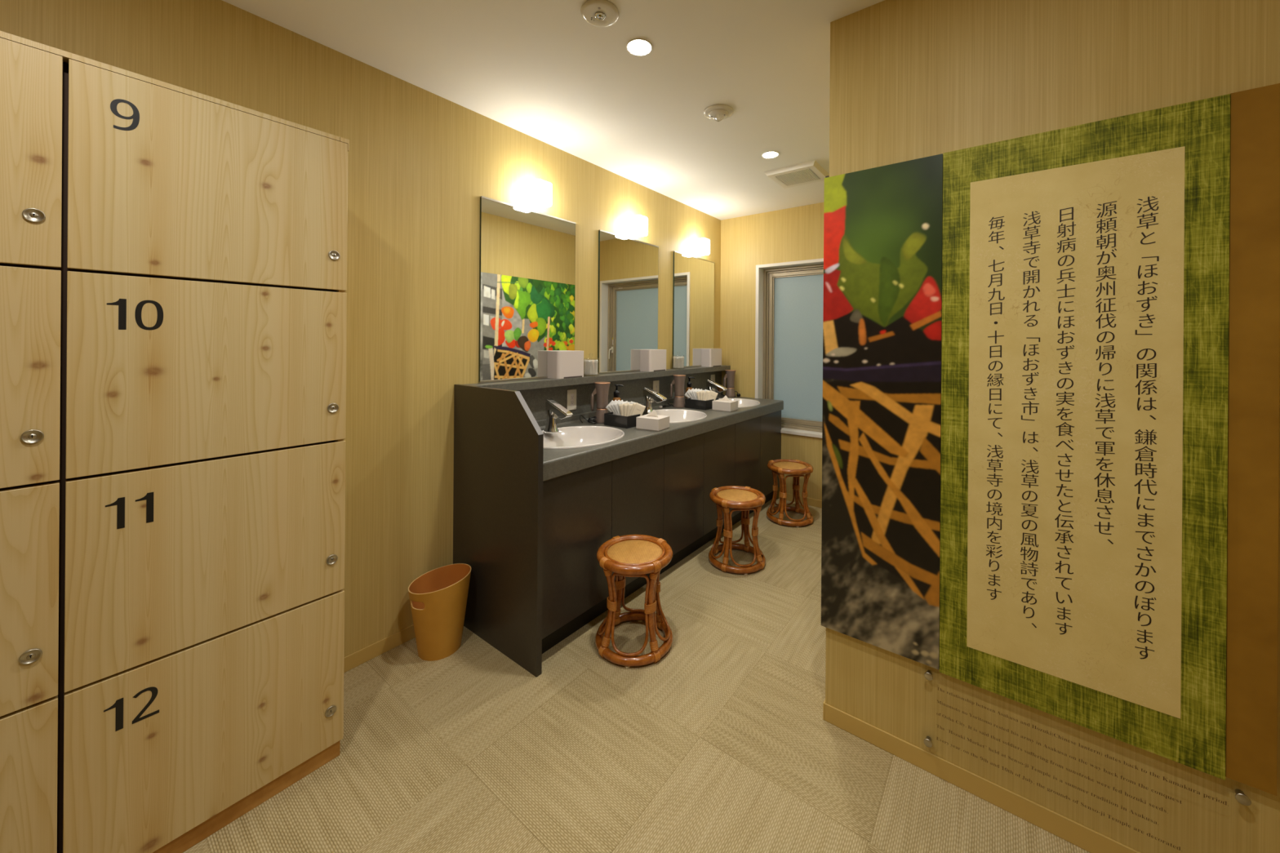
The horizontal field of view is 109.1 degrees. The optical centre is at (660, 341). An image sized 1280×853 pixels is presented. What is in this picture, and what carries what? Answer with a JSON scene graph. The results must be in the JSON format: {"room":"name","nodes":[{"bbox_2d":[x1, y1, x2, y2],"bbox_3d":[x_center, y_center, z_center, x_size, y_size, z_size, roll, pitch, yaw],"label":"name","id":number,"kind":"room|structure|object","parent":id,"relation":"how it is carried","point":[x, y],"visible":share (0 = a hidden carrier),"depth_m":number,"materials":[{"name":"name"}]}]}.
{"room":"changing room","nodes":[
{"label":"changing room","id":0,"kind":"room"},
{"bbox_2d":[0,0,720,657],"bbox_3d":[-1.195,0.088,1.911,0.120,2.400,5.622,0,0,37],"label":"wall","id":1,"kind":"structure","parent":0,"point":[420,162],"depth_m":1.91,"materials":[{"name":"beige paint"}]},
{"bbox_2d":[343,624,415,672],"bbox_3d":[-1.136,1.260,1.896,0.006,0.058,0.561,0,0,37],"label":"baseboard","id":2,"kind":"structure","parent":1,"relation":"attached to","point":[364,655],"depth_m":1.86,"materials":[{"name":"brown wood"}]},
{"bbox_2d":[478,195,576,382],"bbox_3d":[-0.694,-0.252,2.462,0.014,0.912,0.613,0,0,37],"label":"wall mirror","id":3,"kind":"object","parent":1,"relation":"attached to","point":[527,256],"visible":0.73,"depth_m":2.41,"materials":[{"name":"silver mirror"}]},
{"bbox_2d":[525,178,551,208],"bbox_3d":[-0.650,-0.783,2.426,0.122,0.128,0.096,0,0,37],"label":"wall lamp","id":4,"kind":"object","parent":1,"relation":"attached to","point":[539,192],"visible":1,"depth_m":2.39,"materials":[{"name":"beige plastic"}]},
{"bbox_2d":[465,364,730,391],"bbox_3d":[-0.161,0.229,3.100,0.108,0.040,2.475,0,0,37],"label":"ledge shelf","id":5,"kind":"object","parent":1,"relation":"attached to","point":[524,384],"visible":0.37,"depth_m":2.69,"materials":[{"name":"grey stone"}]},
{"bbox_2d":[546,350,583,378],"bbox_3d":[-0.535,0.130,2.594,0.093,0.152,0.199,0,0,37],"label":"dispenser","id":6,"kind":"object","parent":5,"relation":"on","point":[560,364],"visible":1,"depth_m":2.54,"materials":[{"name":"beige plastic"}]},
{"bbox_2d":[640,349,666,371],"bbox_3d":[-0.047,0.133,3.244,0.093,0.152,0.199,0,0,37],"label":"dispenser","id":7,"kind":"object","parent":5,"relation":"on","point":[651,360],"visible":1,"depth_m":3.18,"materials":[{"name":"beige plastic"}]},
{"bbox_2d":[701,348,721,367],"bbox_3d":[0.442,0.137,3.896,0.093,0.152,0.199,0,0,37],"label":"dispenser","id":8,"kind":"object","parent":5,"relation":"on","point":[710,357],"visible":1,"depth_m":3.83,"materials":[{"name":"beige plastic"}]},
{"bbox_2d":[516,370,721,420],"bbox_3d":[-0.197,0.373,3.126,0.020,0.246,2.475,0,0,37],"label":"backsplash panel","id":9,"kind":"object","parent":1,"relation":"attached to","point":[632,390],"visible":0.21,"depth_m":2.93,"materials":[{"name":"grey stone"}]},
{"bbox_2d":[566,388,576,410],"bbox_3d":[-0.520,0.342,2.673,0.008,0.122,0.072,0,0,37],"label":"wall outlet","id":10,"kind":"object","parent":9,"relation":"attached to","point":[571,393],"visible":0.87,"depth_m":2.67,"materials":[{"name":"beige plastic"}]},
{"bbox_2d":[570,394,573,405],"bbox_3d":[-0.518,0.342,2.671,0.002,0.068,0.025,0,0,37],"label":"socket","id":11,"kind":"object","parent":10,"relation":"attached to","point":[571,395],"depth_m":2.67,"materials":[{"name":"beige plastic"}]},
{"bbox_2d":[653,380,658,393],"bbox_3d":[-0.031,0.346,3.324,0.008,0.122,0.072,0,0,37],"label":"wall outlet","id":12,"kind":"object","parent":9,"relation":"attached to","point":[655,383],"visible":0.7,"depth_m":3.32,"materials":[{"name":"beige plastic"}]},
{"bbox_2d":[710,374,715,382],"bbox_3d":[0.458,0.349,3.976,0.008,0.122,0.072,0,0,37],"label":"wall outlet","id":13,"kind":"object","parent":9,"relation":"attached to","point":[712,376],"visible":0.52,"depth_m":3.97,"materials":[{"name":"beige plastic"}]},
{"bbox_2d":[597,229,658,373],"bbox_3d":[-0.204,-0.248,3.116,0.014,0.912,0.613,0,0,37],"label":"wall mirror","id":14,"kind":"object","parent":1,"relation":"attached to","point":[628,323],"visible":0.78,"depth_m":3.07,"materials":[{"name":"silver mirror"}]},
{"bbox_2d":[626,214,647,237],"bbox_3d":[-0.158,-0.779,3.082,0.122,0.128,0.096,0,0,37],"label":"wall lamp","id":15,"kind":"object","parent":1,"relation":"attached to","point":[637,225],"visible":1,"depth_m":3.04,"materials":[{"name":"white"}]},
{"bbox_2d":[672,250,714,368],"bbox_3d":[0.286,-0.245,3.768,0.014,0.912,0.613,0,0,37],"label":"wall mirror","id":16,"kind":"object","parent":1,"relation":"attached to","point":[693,279],"visible":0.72,"depth_m":3.73,"materials":[{"name":"silver mirror"}]},
{"bbox_2d":[692,237,710,256],"bbox_3d":[0.334,-0.776,3.737,0.122,0.128,0.096,0,0,37],"label":"wall lamp","id":17,"kind":"object","parent":1,"relation":"attached to","point":[701,246],"visible":1,"depth_m":3.70,"materials":[{"name":"white"}]},
{"bbox_2d":[222,0,884,220],"bbox_3d":[0.205,-1.161,0.915,3.700,0.120,6.100,0,0,37],"label":"ceiling","id":18,"kind":"structure","parent":0,"point":[538,69],"depth_m":1.85,"materials":[{"name":"white paint"}]},
{"bbox_2d":[580,0,618,26],"bbox_3d":[-0.203,-1.097,1.527,0.128,0.016,0.128,0,0,37],"label":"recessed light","id":19,"kind":"object","parent":18,"relation":"in","point":[597,13],"visible":1,"depth_m":1.51,"materials":[{"name":"white plastic"}]},
{"bbox_2d":[626,38,652,56],"bbox_3d":[-0.079,-1.101,1.704,0.097,0.004,0.097,0,0,37],"label":"recessed light","id":20,"kind":"object","parent":18,"relation":"in","point":[637,46],"visible":1,"depth_m":1.70,"materials":[{"name":"white"}]},
{"bbox_2d":[703,103,733,121],"bbox_3d":[0.278,-1.078,2.179,0.144,0.046,0.144,0,0,37],"label":"detector","id":21,"kind":"object","parent":18,"relation":"attached to","point":[719,112],"visible":1,"depth_m":2.15,"materials":[{"name":"white plastic"}]},
{"bbox_2d":[761,151,778,158],"bbox_3d":[0.646,-1.096,2.672,0.097,0.004,0.097,0,0,37],"label":"recessed light","id":22,"kind":"object","parent":18,"relation":"in","point":[771,154],"visible":1,"depth_m":2.67,"materials":[{"name":"white"}]},
{"bbox_2d":[764,160,829,188],"bbox_3d":[0.902,-1.084,2.980,0.330,0.024,0.330,0,0,37],"label":"ceiling vent","id":23,"kind":"object","parent":18,"relation":"in","point":[808,172],"visible":1,"depth_m":2.93,"materials":[{"name":"white"}]},
{"bbox_2d":[182,497,1090,852],"bbox_3d":[0.186,1.358,0.915,3.700,0.120,6.100,0,0,37],"label":"floor","id":24,"kind":"structure","parent":0,"point":[722,743],"depth_m":1.41,"materials":[{"name":"tile"}]},
{"bbox_2d":[0,31,349,852],"bbox_3d":[-1.458,0.327,1.115,0.409,1.919,1.065,0,0,37],"label":"lockers","id":25,"kind":"object","parent":24,"relation":"on","point":[173,259],"visible":1,"depth_m":1.11,"materials":[{"name":"brown wood"}]},
{"bbox_2d":[408,563,471,661],"bbox_3d":[-0.928,1.134,1.920,0.240,0.312,0.240,0,0,44],"label":"waste bin","id":26,"kind":"object","parent":24,"relation":"on","point":[438,597],"visible":1,"depth_m":1.85,"materials":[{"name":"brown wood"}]},
{"bbox_2d":[453,384,781,677],"bbox_3d":[0.030,0.752,2.936,0.617,1.090,2.497,0,0,37],"label":"vanity cabinet","id":27,"kind":"object","parent":24,"relation":"on","point":[530,544],"visible":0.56,"depth_m":2.00,"materials":[{"name":"brown laminate"}]},
{"bbox_2d":[541,395,783,481],"bbox_3d":[0.043,0.518,2.945,0.581,0.076,2.475,0,0,37],"label":"countertop","id":28,"kind":"structure","parent":27,"relation":"on","point":[557,463],"depth_m":2.36,"materials":[{"name":"grey stone"}]},
{"bbox_2d":[543,398,573,433],"bbox_3d":[-0.529,0.387,2.346,0.192,0.170,0.072,0,0,37],"label":"faucet","id":29,"kind":"object","parent":28,"relation":"on","point":[553,410],"visible":1,"depth_m":2.35,"materials":[{"name":"silver metal"}]},
{"bbox_2d":[541,426,624,448],"bbox_3d":[-0.431,0.542,2.271,0.456,0.149,0.556,0,0,37],"label":"basin","id":30,"kind":"object","parent":28,"relation":"in","point":[572,437],"visible":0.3,"depth_m":2.46,"materials":[{"name":"white ceramic"}]},
{"bbox_2d":[579,382,610,423],"bbox_3d":[-0.375,0.360,2.662,0.096,0.235,0.183,0,0,42],"label":"hair dryer","id":31,"kind":"object","parent":28,"relation":"on","point":[601,390],"visible":0.96,"depth_m":2.66,"materials":[{"name":"brown plastic"}]},
{"bbox_2d":[612,384,623,400],"bbox_3d":[-0.269,0.372,2.825,0.064,0.212,0.057,0,0,37],"label":"pump bottle","id":32,"kind":"object","parent":28,"relation":"on","point":[616,394],"visible":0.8,"depth_m":2.81,"materials":[{"name":"brown plastic"}]},
{"bbox_2d":[612,396,621,400],"bbox_3d":[-0.272,0.411,2.828,0.057,0.133,0.057,0,0,37],"label":"bottle","id":33,"kind":"object","parent":32,"relation":"on","point":[616,398],"depth_m":2.81,"materials":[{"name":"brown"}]},
{"bbox_2d":[604,412,648,428],"bbox_3d":[-0.197,0.446,2.627,0.174,0.066,0.184,0,0,37],"label":"tray","id":34,"kind":"object","parent":28,"relation":"on","point":[611,420],"visible":0.7,"depth_m":2.55,"materials":[{"name":"grey plastic"}]},
{"bbox_2d":[605,400,614,414],"bbox_3d":[-0.271,0.393,2.668,0.101,0.097,0.021,0,0,14],"label":"sachet","id":35,"kind":"object","parent":34,"relation":"in","point":[612,401],"visible":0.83,"depth_m":2.67,"materials":[{"name":"white paper"}]},
{"bbox_2d":[608,400,616,414],"bbox_3d":[-0.258,0.392,2.663,0.099,0.100,0.023,0,0,16],"label":"sachet","id":36,"kind":"object","parent":34,"relation":"in","point":[615,401],"visible":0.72,"depth_m":2.67,"materials":[{"name":"white paper"}]},
{"bbox_2d":[610,400,619,415],"bbox_3d":[-0.244,0.391,2.658,0.093,0.100,0.025,0,0,-7],"label":"sachet","id":37,"kind":"object","parent":34,"relation":"in","point":[611,405],"visible":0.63,"depth_m":2.66,"materials":[{"name":"white paper"}]},
{"bbox_2d":[613,400,622,415],"bbox_3d":[-0.229,0.391,2.653,0.090,0.099,0.023,0,0,-5],"label":"sachet","id":38,"kind":"object","parent":34,"relation":"in","point":[615,405],"visible":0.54,"depth_m":2.66,"materials":[{"name":"white paper"}]},
{"bbox_2d":[617,400,627,415],"bbox_3d":[-0.213,0.393,2.648,0.077,0.093,0.021,0,0,-1],"label":"sachet","id":39,"kind":"object","parent":34,"relation":"in","point":[619,403],"visible":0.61,"depth_m":2.65,"materials":[{"name":"white paper"}]},
{"bbox_2d":[618,402,629,416],"bbox_3d":[-0.202,0.399,2.623,0.078,0.094,0.022,0,0,-1],"label":"sachet","id":40,"kind":"object","parent":34,"relation":"in","point":[621,406],"visible":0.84,"depth_m":2.63,"materials":[{"name":"beige paper"}]},
{"bbox_2d":[623,404,627,416],"bbox_3d":[-0.182,0.403,2.617,0.064,0.085,0.021,0,0,2],"label":"sachet","id":41,"kind":"object","parent":34,"relation":"in","point":[624,405],"visible":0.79,"depth_m":2.62,"materials":[{"name":"beige paper"}]},
{"bbox_2d":[626,404,632,416],"bbox_3d":[-0.164,0.402,2.611,0.066,0.086,0.021,0,0,4],"label":"sachet","id":42,"kind":"object","parent":34,"relation":"in","point":[629,406],"visible":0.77,"depth_m":2.62,"materials":[{"name":"beige paper"}]},
{"bbox_2d":[628,402,635,416],"bbox_3d":[-0.141,0.399,2.604,0.082,0.096,0.022,0,0,8],"label":"sachet","id":43,"kind":"object","parent":34,"relation":"in","point":[633,403],"visible":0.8,"depth_m":2.61,"materials":[{"name":"beige paper"}]},
{"bbox_2d":[631,402,645,416],"bbox_3d":[-0.127,0.398,2.598,0.086,0.098,0.022,0,0,9],"label":"sachet","id":44,"kind":"object","parent":34,"relation":"in","point":[638,408],"visible":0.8,"depth_m":2.60,"materials":[{"name":"beige paper"}]},
{"bbox_2d":[635,409,669,431],"bbox_3d":[-0.040,0.428,2.508,0.140,0.103,0.128,0,0,29],"label":"tissue box","id":45,"kind":"object","parent":28,"relation":"on","point":[652,421],"visible":1,"depth_m":2.46,"materials":[{"name":"beige"}]},
{"bbox_2d":[642,386,666,413],"bbox_3d":[-0.043,0.390,2.994,0.192,0.170,0.072,0,0,37],"label":"faucet","id":46,"kind":"object","parent":28,"relation":"on","point":[650,395],"visible":0.94,"depth_m":3.00,"materials":[{"name":"silver metal"}]},
{"bbox_2d":[658,374,685,408],"bbox_3d":[0.093,0.363,3.305,0.207,0.235,0.104,0,0,-40],"label":"hair dryer","id":47,"kind":"object","parent":28,"relation":"on","point":[678,381],"visible":0.98,"depth_m":3.31,"materials":[{"name":"brown plastic"}]},
{"bbox_2d":[654,408,706,423],"bbox_3d":[0.056,0.546,2.919,0.456,0.149,0.556,0,0,37],"label":"basin","id":48,"kind":"object","parent":28,"relation":"in","point":[676,415],"visible":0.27,"depth_m":3.13,"materials":[{"name":"white ceramic"}]},
{"bbox_2d":[685,377,694,398],"bbox_3d":[0.225,0.376,3.480,0.064,0.212,0.057,0,0,37],"label":"pump bottle","id":49,"kind":"object","parent":28,"relation":"on","point":[689,384],"visible":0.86,"depth_m":3.47,"materials":[{"name":"brown plastic"}]},
{"bbox_2d":[684,397,718,409],"bbox_3d":[0.304,0.449,3.323,0.174,0.066,0.184,0,0,37],"label":"tray","id":50,"kind":"object","parent":28,"relation":"on","point":[689,403],"visible":0.79,"depth_m":3.25,"materials":[{"name":"grey plastic"}]},
{"bbox_2d":[684,389,691,399],"bbox_3d":[0.228,0.398,3.362,0.102,0.095,0.020,0,0,12],"label":"sachet","id":51,"kind":"object","parent":50,"relation":"in","point":[686,395],"visible":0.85,"depth_m":3.36,"materials":[{"name":"white paper"}]},
{"bbox_2d":[686,388,693,399],"bbox_3d":[0.245,0.395,3.358,0.097,0.100,0.024,0,0,18],"label":"sachet","id":52,"kind":"object","parent":50,"relation":"in","point":[688,393],"visible":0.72,"depth_m":3.36,"materials":[{"name":"white paper"}]},
{"bbox_2d":[689,388,697,399],"bbox_3d":[0.262,0.395,3.353,0.092,0.100,0.024,0,0,-6],"label":"sachet","id":53,"kind":"object","parent":50,"relation":"in","point":[691,392],"visible":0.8,"depth_m":3.36,"materials":[{"name":"white paper"}]},
{"bbox_2d":[691,388,699,399],"bbox_3d":[0.274,0.395,3.349,0.084,0.097,0.022,0,0,-3],"label":"sachet","id":54,"kind":"object","parent":50,"relation":"in","point":[693,392],"visible":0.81,"depth_m":3.35,"materials":[{"name":"white paper"}]},
{"bbox_2d":[696,390,704,399],"bbox_3d":[0.299,0.403,3.318,0.077,0.093,0.021,0,0,-1],"label":"sachet","id":55,"kind":"object","parent":50,"relation":"in","point":[697,393],"visible":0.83,"depth_m":3.32,"materials":[{"name":"beige paper"}]},
{"bbox_2d":[699,391,702,399],"bbox_3d":[0.319,0.406,3.312,0.064,0.084,0.021,0,0,2],"label":"sachet","id":56,"kind":"object","parent":50,"relation":"in","point":[700,393],"visible":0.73,"depth_m":3.32,"materials":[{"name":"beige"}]},
{"bbox_2d":[702,391,706,400],"bbox_3d":[0.336,0.407,3.306,0.063,0.084,0.021,0,0,3],"label":"sachet","id":57,"kind":"object","parent":50,"relation":"in","point":[704,393],"visible":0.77,"depth_m":3.31,"materials":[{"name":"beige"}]},
{"bbox_2d":[704,391,709,400],"bbox_3d":[0.353,0.404,3.300,0.076,0.092,0.022,0,0,6],"label":"sachet","id":58,"kind":"object","parent":50,"relation":"in","point":[707,392],"visible":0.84,"depth_m":3.30,"materials":[{"name":"beige paper"}]},
{"bbox_2d":[706,390,717,400],"bbox_3d":[0.374,0.402,3.294,0.086,0.098,0.023,0,0,9],"label":"sachet","id":59,"kind":"object","parent":50,"relation":"in","point":[712,395],"visible":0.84,"depth_m":3.29,"materials":[{"name":"beige paper"}]},
{"bbox_2d":[706,379,727,392],"bbox_3d":[0.443,0.394,3.641,0.192,0.170,0.072,0,0,37],"label":"faucet","id":60,"kind":"object","parent":28,"relation":"on","point":[712,385],"visible":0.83,"depth_m":3.64,"materials":[{"name":"silver metal"}]},
{"bbox_2d":[711,395,737,412],"bbox_3d":[0.457,0.432,3.203,0.140,0.103,0.128,0,0,33],"label":"tissue box","id":61,"kind":"object","parent":28,"relation":"on","point":[724,404],"visible":1,"depth_m":3.16,"materials":[{"name":"beige cardboard"}]},
{"bbox_2d":[720,369,740,397],"bbox_3d":[0.607,0.367,3.969,0.162,0.235,0.094,0,0,-21],"label":"hair dryer","id":62,"kind":"object","parent":28,"relation":"on","point":[730,374],"visible":0.95,"depth_m":3.94,"materials":[{"name":"brown plastic"}]},
{"bbox_2d":[718,398,760,408],"bbox_3d":[0.542,0.549,3.566,0.456,0.149,0.556,0,0,37],"label":"basin","id":63,"kind":"object","parent":28,"relation":"in","point":[742,402],"visible":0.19,"depth_m":3.75,"materials":[{"name":"white ceramic"}]},
{"bbox_2d":[595,534,672,668],"bbox_3d":[-0.112,1.094,1.963,0.334,0.404,0.334,0,0,32],"label":"rattan stool","id":64,"kind":"object","parent":24,"relation":"on","point":[627,555],"visible":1,"depth_m":1.88,"materials":[{"name":"wicker"}]},
{"bbox_2d":[708,485,765,574],"bbox_3d":[0.453,1.098,2.692,0.334,0.404,0.334,0,0,-18],"label":"rattan stool","id":65,"kind":"object","parent":24,"relation":"on","point":[743,499],"visible":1,"depth_m":2.61,"materials":[{"name":"wicker"}]},
{"bbox_2d":[766,458,813,527],"bbox_3d":[0.952,1.102,3.349,0.334,0.404,0.334,0,0,20],"label":"rattan stool","id":66,"kind":"object","parent":24,"relation":"on","point":[796,468],"visible":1,"depth_m":3.27,"materials":[{"name":"wicker"}]},
{"bbox_2d":[720,202,823,500],"bbox_3d":[1.217,0.106,3.740,1.784,2.400,0.200,0,0,37],"label":"wall","id":67,"kind":"structure","parent":0,"point":[794,233],"depth_m":3.92,"materials":[{"name":"beige paint"}]},
{"bbox_2d":[755,257,823,438],"bbox_3d":[1.344,0.053,3.629,1.178,1.409,0.206,0,0,37],"label":"window","id":68,"kind":"structure","parent":67,"relation":"in","point":[788,314],"depth_m":3.86,"materials":[{"name":"white"}]},
{"bbox_2d":[776,491,822,508],"bbox_3d":[1.367,1.278,3.492,1.034,0.058,0.006,0,0,37],"label":"baseboard","id":69,"kind":"structure","parent":67,"relation":"attached to","point":[812,502],"depth_m":3.62,"materials":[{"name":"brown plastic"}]},
{"bbox_2d":[825,0,1279,852],"bbox_3d":[1.301,0.107,1.085,1.736,2.400,0.100,0,0,37],"label":"wall","id":70,"kind":"structure","parent":0,"point":[910,79],"depth_m":1.24,"materials":[{"name":"beige wood"}]},
{"bbox_2d":[821,153,942,669],"bbox_3d":[0.699,0.207,1.460,0.346,1.530,0.020,0,0,37],"label":"photo panel","id":71,"kind":"object","parent":70,"relation":"attached to","point":[883,225],"visible":1,"depth_m":1.44,"materials":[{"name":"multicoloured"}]},
{"bbox_2d":[923,736,932,747],"bbox_3d":[0.808,1.198,1.373,0.021,0.032,0.021,0,0,37],"label":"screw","id":72,"kind":"object","parent":70,"relation":"attached to","point":[927,741],"depth_m":1.37,"materials":[{"name":"silver metal"}]},
{"bbox_2d":[924,670,933,680],"bbox_3d":[0.810,1.000,1.372,0.021,0.029,0.021,0,0,37],"label":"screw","id":73,"kind":"object","parent":70,"relation":"attached to","point":[928,676],"depth_m":1.36,"materials":[{"name":"silver metal"}]},
{"bbox_2d":[936,712,964,725],"bbox_3d":[0.853,1.104,1.339,0.067,0.008,0.021,0,0,37],"label":"lettering","id":74,"kind":"object","parent":70,"relation":"attached to","point":[937,713],"depth_m":1.34,"materials":[{"name":"brown paint"}]},
{"bbox_2d":[937,727,977,744],"bbox_3d":[0.867,1.141,1.328,0.093,0.008,0.021,0,0,37],"label":"lettering","id":75,"kind":"object","parent":70,"relation":"attached to","point":[938,727],"depth_m":1.32,"materials":[{"name":"brown paint"}]},
{"bbox_2d":[824,702,1141,852],"bbox_3d":[1.260,1.277,1.043,1.736,0.058,0.006,0,0,37],"label":"baseboard","id":76,"kind":"structure","parent":70,"relation":"attached to","point":[1090,840],"depth_m":1.30,"materials":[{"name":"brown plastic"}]},
{"bbox_2d":[971,753,1019,777],"bbox_3d":[0.938,1.178,1.275,0.106,0.008,0.021,0,0,37],"label":"lettering","id":77,"kind":"object","parent":70,"relation":"attached to","point":[973,753],"depth_m":1.27,"materials":[{"name":"brown paint"}]},
{"bbox_2d":[968,726,1062,768],"bbox_3d":[0.971,1.105,1.251,0.200,0.010,0.021,0,0,37],"label":"lettering","id":78,"kind":"object","parent":70,"relation":"attached to","point":[971,726],"depth_m":1.25,"materials":[{"name":"brown paint"}]},
{"bbox_2d":[952,694,1083,747],"bbox_3d":[0.971,1.030,1.251,0.279,0.009,0.021,0,0,37],"label":"lettering","id":79,"kind":"object","parent":70,"relation":"attached to","point":[954,695],"depth_m":1.24,"materials":[{"name":"brown paint"}]},
{"bbox_2d":[1044,744,1087,764],"bbox_3d":[1.056,1.069,1.187,0.081,0.008,0.021,0,0,37],"label":"lettering","id":80,"kind":"object","parent":70,"relation":"attached to","point":[1045,744],"depth_m":1.18,"materials":[{"name":"brown paint"}]},
{"bbox_2d":[1047,788,1104,816],"bbox_3d":[1.070,1.179,1.176,0.107,0.009,0.021,0,0,37],"label":"lettering","id":81,"kind":"object","parent":70,"relation":"attached to","point":[1047,788],"depth_m":1.17,"materials":[{"name":"brown paint"}]},
{"bbox_2d":[939,93,1230,780],"bbox_3d":[1.057,0.212,1.191,0.548,1.537,0.022,0,0,37],"label":"calligraphy panel","id":82,"kind":"object","parent":70,"relation":"attached to","point":[1086,267],"visible":1,"depth_m":1.15,"materials":[{"name":"beige paper"}]},
{"bbox_2d":[1065,782,1117,806],"bbox_3d":[1.094,1.142,1.158,0.095,0.008,0.021,0,0,37],"label":"lettering","id":83,"kind":"object","parent":70,"relation":"attached to","point":[1066,783],"depth_m":1.15,"materials":[{"name":"brown paint"}]},
{"bbox_2d":[1086,776,1145,804],"bbox_3d":[1.129,1.105,1.132,0.102,0.008,0.021,0,0,37],"label":"lettering","id":84,"kind":"object","parent":70,"relation":"attached to","point":[1088,776],"depth_m":1.12,"materials":[{"name":"brown paint"}]},
{"bbox_2d":[1108,814,1130,827],"bbox_3d":[1.135,1.180,1.127,0.037,0.010,0.021,0,0,37],"label":"lettering","id":85,"kind":"object","parent":70,"relation":"attached to","point":[1108,815],"depth_m":1.12,"materials":[{"name":"brown paint"}]},
{"bbox_2d":[1086,747,1159,777],"bbox_3d":[1.139,1.031,1.125,0.125,0.009,0.021,0,0,37],"label":"lettering","id":86,"kind":"object","parent":70,"relation":"attached to","point":[1086,748],"depth_m":1.12,"materials":[{"name":"brown paint"}]},
{"bbox_2d":[1090,764,1182,804],"bbox_3d":[1.156,1.071,1.112,0.154,0.010,0.021,0,0,37],"label":"lettering","id":87,"kind":"object","parent":70,"relation":"attached to","point":[1091,765],"depth_m":1.10,"materials":[{"name":"brown paint"}]},
{"bbox_2d":[1129,809,1156,824],"bbox_3d":[1.167,1.143,1.103,0.044,0.008,0.021,0,0,37],"label":"lettering","id":88,"kind":"object","parent":70,"relation":"attached to","point":[1131,810],"depth_m":1.10,"materials":[{"name":"brown paint"}]},
{"bbox_2d":[1146,833,1182,851],"bbox_3d":[1.195,1.180,1.082,0.055,0.009,0.021,0,0,37],"label":"lettering","id":89,"kind":"object","parent":70,"relation":"attached to","point":[1147,833],"depth_m":1.08,"materials":[{"name":"brown paint"}]},
{"bbox_2d":[1163,776,1199,794],"bbox_3d":[1.217,1.032,1.066,0.056,0.008,0.021,0,0,37],"label":"lettering","id":90,"kind":"object","parent":70,"relation":"attached to","point":[1163,776],"depth_m":1.06,"materials":[{"name":"brown paint"}]},
{"bbox_2d":[1204,794,1226,804],"bbox_3d":[1.258,1.034,1.035,0.031,0.011,0.021,0,0,37],"label":"lettering","id":91,"kind":"object","parent":70,"relation":"attached to","point":[1204,794],"depth_m":1.03,"materials":[{"name":"brown paint"}]},
{"bbox_2d":[1235,789,1251,805],"bbox_3d":[1.291,1.006,1.011,0.022,0.030,0.021,0,0,37],"label":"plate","id":92,"kind":"object","parent":70,"relation":"attached to","point":[1242,797],"depth_m":1.00,"materials":[{"name":"silver metal"}]},
{"bbox_2d":[1225,83,1279,795],"bbox_3d":[1.307,0.210,1.006,0.071,1.533,0.018,0,0,37],"label":"panel","id":93,"kind":"object","parent":70,"relation":"attached to","point":[1254,289],"visible":1,"depth_m":1.00,"materials":[{"name":"brown wood"}]},
{"bbox_3d":[1.253,0.106,2.385,0.100,2.400,1.923,0,0,37],"label":"wall","id":94,"kind":"structure","parent":0,"visible":0},
{"bbox_2d":[822,699,825,719],"bbox_3d":[1.169,1.277,2.372,0.006,0.058,2.023,0,0,37],"label":"baseboard","id":95,"kind":"structure","parent":94,"relation":"attached to","point":[824,703],"depth_m":1.56,"materials":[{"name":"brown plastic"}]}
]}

